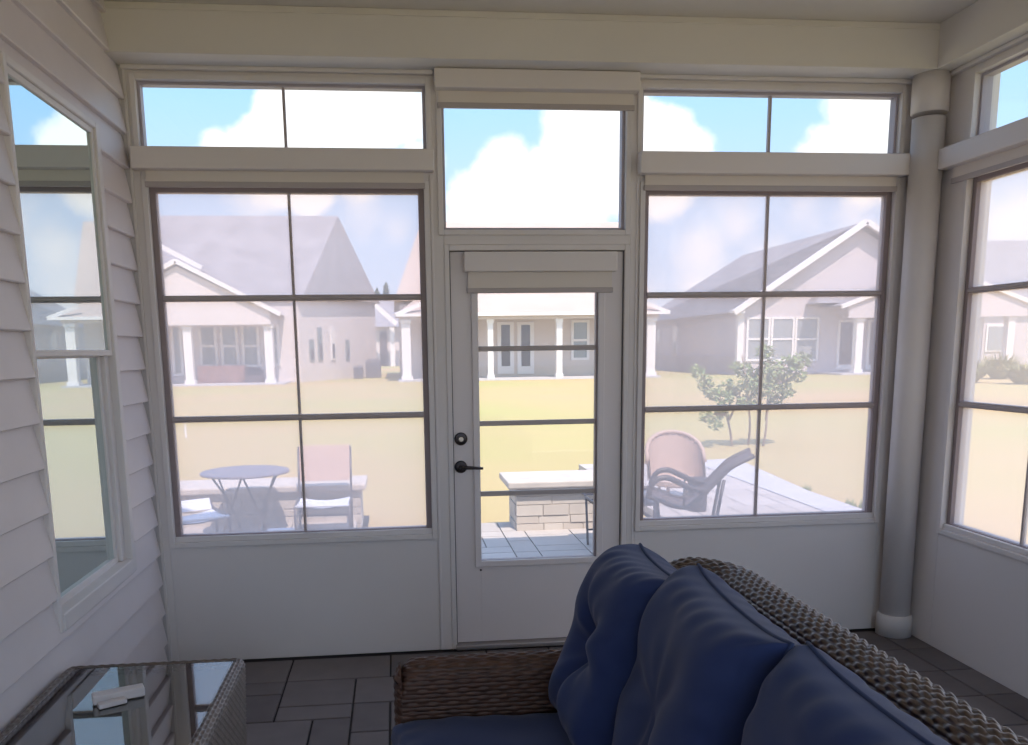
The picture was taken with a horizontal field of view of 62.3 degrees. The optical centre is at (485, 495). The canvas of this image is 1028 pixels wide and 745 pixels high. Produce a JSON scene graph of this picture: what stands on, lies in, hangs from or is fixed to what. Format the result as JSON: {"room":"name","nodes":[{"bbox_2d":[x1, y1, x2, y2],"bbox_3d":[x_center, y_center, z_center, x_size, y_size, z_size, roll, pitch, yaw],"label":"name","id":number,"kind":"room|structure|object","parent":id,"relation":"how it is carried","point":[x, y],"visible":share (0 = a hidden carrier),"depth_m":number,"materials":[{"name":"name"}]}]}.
{"room":"sunroom","nodes":[
{"label":"sunroom","id":0,"kind":"room"},
{"bbox_2d":[0,0,167,732],"bbox_3d":[-1.460,-0.264,1.420,0.166,3.320,5.890,-2,10,-6],"label":"wall","id":1,"kind":"structure","parent":0,"point":[62,43],"depth_m":3.08,"materials":[{"name":"plastic"}]},
{"bbox_2d":[0,50,136,633],"bbox_3d":[-1.639,-0.534,3.307,0.130,1.989,0.982,-2,10,-6],"label":"window","id":2,"kind":"structure","parent":1,"relation":"in","point":[53,147],"depth_m":3.31,"materials":[{"name":"white plastic"}]},
{"bbox_2d":[116,64,168,661],"bbox_3d":[-1.685,-0.659,4.175,0.022,3.134,0.030,-2,10,-6],"label":"trim","id":3,"kind":"structure","parent":1,"relation":"attached to","point":[121,101],"depth_m":4.16,"materials":[{"name":"grey wood"}]},
{"bbox_2d":[125,70,913,660],"bbox_3d":[0.378,-0.821,4.456,4.193,3.300,0.140,-2,10,-6],"label":"wall","id":4,"kind":"structure","parent":0,"point":[336,598],"depth_m":4.49,"materials":[{"name":"white paint"}]},
{"bbox_2d":[128,73,431,148],"bbox_3d":[-0.971,-1.817,4.114,1.407,0.367,0.112,-2,10,-6],"label":"window","id":5,"kind":"structure","parent":4,"relation":"in","point":[137,81],"depth_m":4.06,"materials":[{"name":"white plastic"}]},
{"bbox_2d":[129,146,433,188],"bbox_3d":[-0.958,-1.567,4.073,1.417,0.174,0.075,-2,10,-6],"label":"roller blind","id":6,"kind":"object","parent":4,"relation":"attached to","point":[163,166],"visible":1,"depth_m":4.06,"materials":[{"name":"white fabric"}]},
{"bbox_2d":[141,179,436,547],"bbox_3d":[-0.954,-0.645,4.316,1.369,1.802,0.112,-2,10,-6],"label":"window","id":7,"kind":"structure","parent":4,"relation":"in","point":[158,298],"depth_m":4.29,"materials":[{"name":"white vinyl"},{"name":"clear vinyl glazing"},{"name":"dark metal"}]},
{"bbox_2d":[122,69,637,661],"bbox_3d":[-0.445,-0.595,4.333,2.472,2.920,0.022,-2,10,-6],"label":"trim","id":8,"kind":"structure","parent":4,"relation":"attached to","point":[123,70],"depth_m":4.31,"materials":[{"name":"white plastic"}]},
{"bbox_2d":[101,1,954,78],"bbox_3d":[0.307,-2.151,4.053,4.053,0.209,0.190,-2,10,-6],"label":"ceiling beam","id":9,"kind":"structure","parent":4,"relation":"attached to","point":[134,36],"depth_m":3.96,"materials":[{"name":"white paint"}]},
{"bbox_2d":[435,91,631,234],"bbox_3d":[0.240,-1.662,4.271,0.975,0.699,0.112,-2,10,-6],"label":"window","id":10,"kind":"structure","parent":4,"relation":"in","point":[625,141],"depth_m":4.27,"materials":[{"name":"white plastic"}]},
{"bbox_2d":[434,68,640,110],"bbox_3d":[0.253,-1.970,4.135,1.006,0.166,0.075,-2,10,-6],"label":"roller blind","id":11,"kind":"object","parent":10,"relation":"attached to","point":[457,88],"visible":1,"depth_m":4.12,"materials":[{"name":"white fabric"}]},
{"bbox_2d":[444,244,629,650],"bbox_3d":[0.274,-0.230,4.514,0.952,2.118,0.162,-2,10,-6],"label":"door","id":12,"kind":"structure","parent":4,"relation":"in","point":[515,602],"depth_m":4.52,"materials":[{"name":"painted white vinyl"},{"name":"clear glass"},{"name":"dark metal"}]},
{"bbox_2d":[463,251,617,293],"bbox_3d":[0.279,-1.128,4.304,0.780,0.201,0.050,-2,10,-6],"label":"roller blind","id":13,"kind":"object","parent":12,"relation":"attached to","point":[519,271],"visible":1,"depth_m":4.29,"materials":[{"name":"white fabric"}]},
{"bbox_2d":[120,33,1027,84],"bbox_3d":[0.677,-1.471,0.736,4.033,0.019,7.000,-2,10,-6],"label":"trim","id":14,"kind":"structure","parent":4,"relation":"attached to","point":[1024,37],"depth_m":4.06,"materials":[{"name":"white paint"}]},
{"bbox_2d":[634,182,900,530],"bbox_3d":[1.479,-0.722,4.564,1.390,1.802,0.112,-2,10,-6],"label":"window","id":15,"kind":"structure","parent":4,"relation":"in","point":[890,201],"depth_m":4.56,"materials":[{"name":"white plastic"}]},
{"bbox_2d":[637,82,907,154],"bbox_3d":[1.455,-1.894,4.362,1.414,0.367,0.112,-2,10,-6],"label":"window","id":16,"kind":"structure","parent":4,"relation":"in","point":[897,95],"depth_m":4.32,"materials":[{"name":"white plastic"}]},
{"bbox_2d":[637,151,909,191],"bbox_3d":[1.469,-1.642,4.322,1.417,0.177,0.075,-2,10,-6],"label":"roller blind","id":17,"kind":"object","parent":4,"relation":"attached to","point":[662,170],"visible":1,"depth_m":4.31,"materials":[{"name":"white fabric"}]},
{"bbox_2d":[104,0,977,22],"bbox_3d":[0.623,-1.848,1.354,4.393,0.100,6.050,-2,10,-6],"label":"ceiling","id":18,"kind":"structure","parent":0,"point":[911,11],"depth_m":3.89,"materials":[{"name":"white paint"}]},
{"bbox_2d":[243,628,1027,744],"bbox_3d":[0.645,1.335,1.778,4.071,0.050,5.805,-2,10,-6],"label":"floor","id":19,"kind":"structure","parent":0,"point":[319,691],"depth_m":4.02,"materials":[{"name":"grey tile"}]},
{"bbox_2d":[0,658,246,744],"bbox_3d":[-1.147,0.919,2.713,0.637,0.502,0.879,-2,10,-6],"label":"wicker side table","id":20,"kind":"object","parent":19,"relation":"on","point":[193,702],"visible":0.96,"depth_m":2.73,"materials":[{"name":"grey plastic"}]},
{"bbox_2d":[91,683,144,709],"bbox_3d":[-1.180,0.648,2.735,0.156,0.033,0.084,-6,11,-29],"label":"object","id":21,"kind":"object","parent":20,"relation":"on","point":[103,699],"visible":1,"depth_m":2.73,"materials":[{"name":"grey"}]},
{"bbox_2d":[393,557,1027,744],"bbox_3d":[0.372,0.847,1.665,1.097,0.957,2.238,-2,10,-6],"label":"wicker sofa","id":22,"kind":"object","parent":19,"relation":"on","point":[499,683],"visible":0.34,"depth_m":2.42,"materials":[{"name":"brown wicker"}]},
{"bbox_2d":[391,712,571,744],"bbox_3d":[0.166,0.782,2.306,0.849,0.188,0.678,-2,10,-6],"label":"seat cushion","id":23,"kind":"object","parent":22,"relation":"on","point":[534,728],"visible":0.49,"depth_m":2.44,"materials":[{"name":"blue fabric"}]},
{"bbox_2d":[548,543,676,744],"bbox_3d":[0.405,0.454,2.395,0.433,0.551,0.470,-2,10,-6],"label":"cushion","id":24,"kind":"object","parent":23,"relation":"on","point":[597,658],"visible":0.55,"depth_m":2.23,"materials":[{"name":"blue fabric"}]},
{"bbox_3d":[0.235,0.891,1.664,0.849,0.188,0.668,-2,10,-6],"label":"seat cushion","id":25,"kind":"object","parent":22,"relation":"on","visible":0},
{"bbox_2d":[612,563,800,744],"bbox_3d":[0.493,0.517,1.957,0.380,0.582,0.618,-2,10,-6],"label":"cushion","id":26,"kind":"object","parent":25,"relation":"on","point":[705,654],"visible":0.82,"depth_m":1.79,"materials":[{"name":"blue fabric"}]},
{"bbox_2d":[741,641,950,744],"bbox_3d":[0.580,0.625,1.372,0.354,0.589,0.628,-2,10,-6],"label":"cushion","id":27,"kind":"object","parent":25,"relation":"on","point":[808,698],"visible":1,"depth_m":1.42,"materials":[{"name":"blue fabric"}]},
{"bbox_2d":[910,40,1027,698],"bbox_3d":[2.702,-0.396,1.794,0.140,3.300,5.990,-2,10,-6],"label":"wall","id":28,"kind":"structure","parent":0,"point":[969,602],"depth_m":4.30,"materials":[{"name":"white paint"}]},
{"bbox_2d":[105,6,940,29],"bbox_3d":[0.316,-2.212,3.944,4.053,0.008,0.006,-2,10,-6],"label":"trim","id":29,"kind":"structure","parent":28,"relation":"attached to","point":[120,7],"depth_m":3.92,"materials":[{"name":"white wood"}]},
{"bbox_2d":[875,610,911,638],"bbox_3d":[2.280,0.715,4.753,0.184,0.120,0.184,-2,10,-6],"label":"column base","id":30,"kind":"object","parent":28,"relation":"attached to","point":[885,625],"depth_m":4.68,"materials":[{"name":"white paint"}]},
{"bbox_2d":[879,114,945,616],"bbox_3d":[2.262,-0.620,4.524,0.156,2.610,0.156,-2,10,-6],"label":"column","id":31,"kind":"structure","parent":28,"relation":"attached to","point":[927,131],"depth_m":4.46,"materials":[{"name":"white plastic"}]},
{"bbox_2d":[910,70,951,117],"bbox_3d":[2.242,-2.018,4.284,0.176,0.186,0.176,-2,10,-6],"label":"trim","id":32,"kind":"structure","parent":28,"relation":"attached to","point":[931,90],"depth_m":4.22,"materials":[{"name":"white paint"}]},
{"bbox_2d":[936,162,1027,562],"bbox_3d":[2.466,-0.602,3.784,0.112,1.802,1.090,-2,10,-6],"label":"window","id":33,"kind":"structure","parent":28,"relation":"in","point":[967,289],"depth_m":4.24,"materials":[{"name":"white plastic"}]},
{"bbox_2d":[937,117,1027,183],"bbox_3d":[2.370,-1.541,3.650,0.070,0.174,1.280,-2,10,-6],"label":"roller blind","id":34,"kind":"object","parent":33,"relation":"attached to","point":[1005,146],"visible":1,"depth_m":3.94,"materials":[{"name":"white fabric"}]},
{"bbox_2d":[937,0,1027,68],"bbox_3d":[2.566,-1.733,1.435,0.120,0.209,5.560,-2,10,-6],"label":"ceiling beam","id":35,"kind":"structure","parent":28,"relation":"attached to","point":[984,26],"depth_m":3.87,"materials":[{"name":"white paint"}]},
{"bbox_2d":[967,43,1027,138],"bbox_3d":[2.449,-1.774,3.583,0.112,0.367,1.090,-2,10,-6],"label":"window","id":36,"kind":"structure","parent":28,"relation":"in","point":[983,81],"depth_m":4.07,"materials":[{"name":"white plastic"}]},
{"label":"outside","id":37,"kind":"structure","parent":0,"visible":0},
{"bbox_2d":[173,364,1027,543],"bbox_3d":[-22.572,-33.930,210.494,600.000,0.300,580.000,-2,10,-6],"label":"lawn","id":38,"kind":"structure","parent":37,"point":[825,449],"depth_m":16.99,"materials":[{"name":"yellow plant"}]},
{"bbox_2d":[184,423,186,437],"bbox_3d":[-6.118,-1.333,17.310,0.064,0.340,0.064,-2,10,-6],"label":"stake","id":39,"kind":"object","parent":38,"relation":"on","point":[184,423],"visible":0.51,"depth_m":17.30,"materials":[{"name":"white"}]},
{"bbox_2d":[245,368,263,382],"bbox_3d":[-12.707,-6.547,46.681,0.920,0.865,0.600,-2,10,-6],"label":"grill","id":40,"kind":"object","parent":38,"relation":"on","point":[252,375],"visible":0.83,"depth_m":46.40,"materials":[{"name":"grey metal"}]},
{"bbox_2d":[160,216,379,386],"bbox_3d":[-18.599,-12.263,53.453,23.641,10.044,20.775,-2,10,-6],"label":"house","id":41,"kind":"structure","parent":38,"relation":"on","point":[211,343],"depth_m":48.68,"materials":[{"name":"grey paint"}]},
{"bbox_2d":[353,366,363,378],"bbox_3d":[-7.914,-7.634,52.816,0.594,0.800,0.574,-2,10,-6],"label":"air conditioner","id":42,"kind":"object","parent":38,"relation":"on","point":[358,370],"visible":1,"depth_m":52.56,"materials":[{"name":"grey metal"}]},
{"bbox_2d":[353,369,363,376],"bbox_3d":[-7.915,-7.651,52.813,0.594,0.535,0.574,-2,10,-6],"label":"grille","id":43,"kind":"object","parent":42,"relation":"attached to","point":[357,372],"depth_m":52.56,"materials":[{"name":"grey metal"}]},
{"bbox_2d":[365,359,381,377],"bbox_3d":[-7.188,-8.109,54.343,0.992,1.200,0.972,-2,10,-6],"label":"air conditioner","id":44,"kind":"object","parent":38,"relation":"on","point":[373,366],"visible":1,"depth_m":53.89,"materials":[{"name":"grey metal"}]},
{"bbox_2d":[365,363,381,375],"bbox_3d":[-7.187,-8.059,54.352,0.992,0.799,0.972,-2,10,-6],"label":"grille","id":45,"kind":"object","parent":44,"relation":"attached to","point":[372,369],"depth_m":53.89,"materials":[{"name":"grey metal"}]},
{"bbox_2d":[382,282,390,300],"bbox_3d":[-14.062,-24.632,121.234,3.631,11.331,3.910,-2,10,-6],"label":"conifer","id":46,"kind":"object","parent":38,"relation":"on","point":[386,289],"visible":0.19,"depth_m":120.18,"materials":[{"name":"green plant"}]},
{"bbox_2d":[375,301,399,365],"bbox_3d":[-10.928,-18.686,97.952,5.512,7.400,14.200,-2,10,-6],"label":"house","id":47,"kind":"structure","parent":38,"relation":"on","point":[386,324],"depth_m":94.17,"materials":[{"name":"grey paint"}]},
{"bbox_2d":[394,222,670,381],"bbox_3d":[2.163,-12.674,54.961,16.197,9.769,18.057,-2,10,-6],"label":"house","id":48,"kind":"structure","parent":38,"relation":"on","point":[504,319],"depth_m":49.55,"materials":[{"name":"beige paint"}]},
{"bbox_2d":[688,343,812,445],"bbox_3d":[4.428,-1.700,14.488,2.212,1.742,0.895,-2,10,-6],"label":"young tree","id":49,"kind":"object","parent":38,"relation":"on","point":[772,378],"visible":0.91,"depth_m":14.30,"materials":[{"name":"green plant"}]},
{"bbox_2d":[803,484,811,490],"bbox_3d":[3.652,-0.062,9.647,0.101,0.160,0.137,-2,10,-6],"label":"weed","id":50,"kind":"object","parent":38,"relation":"on","point":[805,487],"visible":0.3,"depth_m":9.65,"materials":[{"name":"green plant"}]},
{"bbox_2d":[655,219,1027,374],"bbox_3d":[21.514,-12.953,58.120,16.869,8.719,23.050,-2,10,-6],"label":"house","id":51,"kind":"structure","parent":38,"relation":"on","point":[710,333],"depth_m":49.75,"materials":[{"name":"grey paint"}]},
{"bbox_2d":[845,498,855,505],"bbox_3d":[3.743,0.094,8.716,0.117,0.163,0.097,0,10,3],"label":"weed","id":52,"kind":"object","parent":38,"relation":"on","point":[847,501],"visible":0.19,"depth_m":8.72,"materials":[{"name":"green plant"}]},
{"bbox_2d":[975,356,994,382],"bbox_3d":[20.691,-5.417,36.410,2.331,1.190,2.381,-8,12,-36],"label":"ornamental grass","id":53,"kind":"object","parent":38,"relation":"on","point":[980,370],"depth_m":35.97,"materials":[{"name":"beige plant"}]},
{"bbox_2d":[978,350,1026,378],"bbox_3d":[23.986,-6.142,39.722,2.342,1.408,2.403,-2,10,-6],"label":"ornamental grass","id":54,"kind":"object","parent":38,"relation":"on","point":[997,363],"depth_m":39.32,"materials":[{"name":"beige plant"}]},
{"bbox_2d":[981,240,1027,364],"bbox_3d":[41.468,-16.210,71.467,27.200,10.032,17.200,-2,10,-6],"label":"house","id":55,"kind":"structure","parent":38,"relation":"on","point":[1006,261],"depth_m":66.00,"materials":[{"name":"grey"}]},
{"bbox_2d":[998,360,1027,383],"bbox_3d":[21.888,-5.036,34.557,2.077,1.033,2.056,9,14,44],"label":"ornamental grass","id":56,"kind":"object","parent":38,"relation":"on","point":[1018,374],"depth_m":34.33,"materials":[{"name":"beige plant"}]},
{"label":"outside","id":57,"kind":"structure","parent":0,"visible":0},
{"bbox_2d":[183,464,819,558],"bbox_3d":[-0.477,0.321,8.220,7.490,0.200,6.990,-2,10,-6],"label":"patio","id":58,"kind":"structure","parent":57,"point":[499,539],"depth_m":7.87,"materials":[{"name":"grey concrete"}]},
{"bbox_2d":[181,498,231,532],"bbox_3d":[-2.315,0.294,6.638,0.520,0.441,0.444,-8,12,-37],"label":"folding chair","id":59,"kind":"object","parent":58,"relation":"on","point":[214,513],"visible":0.46,"depth_m":6.76,"materials":[{"name":"white"}]},
{"bbox_2d":[199,465,289,531],"bbox_3d":[-2.107,0.071,7.502,0.764,0.581,0.764,-2,10,-6],"label":"bistro table","id":60,"kind":"object","parent":58,"relation":"on","point":[243,472],"visible":0.92,"depth_m":7.38,"materials":[{"name":"grey metal"}]},
{"bbox_2d":[180,475,367,527],"bbox_3d":[-2.625,0.119,8.210,2.940,0.460,0.600,-2,10,-6],"label":"stone wall","id":61,"kind":"structure","parent":58,"relation":"on","point":[282,498],"depth_m":8.03,"materials":[{"name":"white stone"}]},
{"bbox_2d":[267,528,294,530],"bbox_3d":[-1.639,0.382,6.776,0.214,0.200,0.220,-2,10,-6],"label":"footstool","id":62,"kind":"object","parent":58,"relation":"on","point":[270,529],"visible":0.11,"depth_m":6.81,"materials":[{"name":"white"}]},
{"bbox_2d":[294,445,353,529],"bbox_3d":[-1.455,-0.046,7.636,0.490,0.752,0.525,-2,10,-6],"label":"folding chair","id":63,"kind":"object","parent":58,"relation":"on","point":[321,462],"visible":0.94,"depth_m":7.80,"materials":[{"name":"beige"}]},
{"bbox_2d":[499,470,592,531],"bbox_3d":[0.616,0.094,7.830,0.910,0.550,0.660,-2,10,-6],"label":"stone wall","id":64,"kind":"structure","parent":58,"relation":"on","point":[547,511],"depth_m":7.59,"materials":[{"name":"white stone"}]},
{"bbox_2d":[581,493,655,544],"bbox_3d":[1.075,0.204,6.944,0.470,0.421,0.484,-3,10,-11],"label":"side table","id":65,"kind":"object","parent":58,"relation":"on","point":[646,502],"visible":0.27,"depth_m":6.99,"materials":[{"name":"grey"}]},
{"bbox_2d":[644,430,706,494],"bbox_3d":[2.012,-0.302,8.926,0.677,0.723,0.587,-2,10,-6],"label":"wicker armchair","id":66,"kind":"object","parent":58,"relation":"on","point":[681,451],"visible":0.88,"depth_m":9.10,"materials":[{"name":"beige wicker"}]},
{"bbox_2d":[688,476,706,511],"bbox_3d":[2.087,-0.008,8.378,0.230,0.325,0.230,-2,10,-6],"label":"side table","id":67,"kind":"object","parent":58,"relation":"on","point":[701,506],"visible":0.34,"depth_m":8.32,"materials":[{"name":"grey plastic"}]},
{"bbox_2d":[644,448,754,516],"bbox_3d":[1.830,-0.031,7.454,1.186,0.695,0.496,-2,10,-6],"label":"armchair","id":68,"kind":"object","parent":58,"relation":"on","point":[657,495],"visible":0.94,"depth_m":7.43,"materials":[{"name":"grey metal"}]},
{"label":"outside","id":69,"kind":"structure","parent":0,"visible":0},
{"bbox_2d":[362,469,651,526],"bbox_3d":[-0.466,0.367,8.219,7.520,0.150,7.000,-2,10,-6],"label":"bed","id":70,"kind":"object","parent":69,"point":[366,518],"visible":0.04,"depth_m":8.54,"materials":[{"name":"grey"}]},
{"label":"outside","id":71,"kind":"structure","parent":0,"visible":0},
{"bbox_2d":[705,459,861,510],"bbox_3d":[3.624,0.176,8.733,0.730,0.200,7.190,-2,10,-6],"label":"patio border","id":72,"kind":"object","parent":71,"point":[745,472],"visible":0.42,"depth_m":9.63,"materials":[{"name":"concrete"}]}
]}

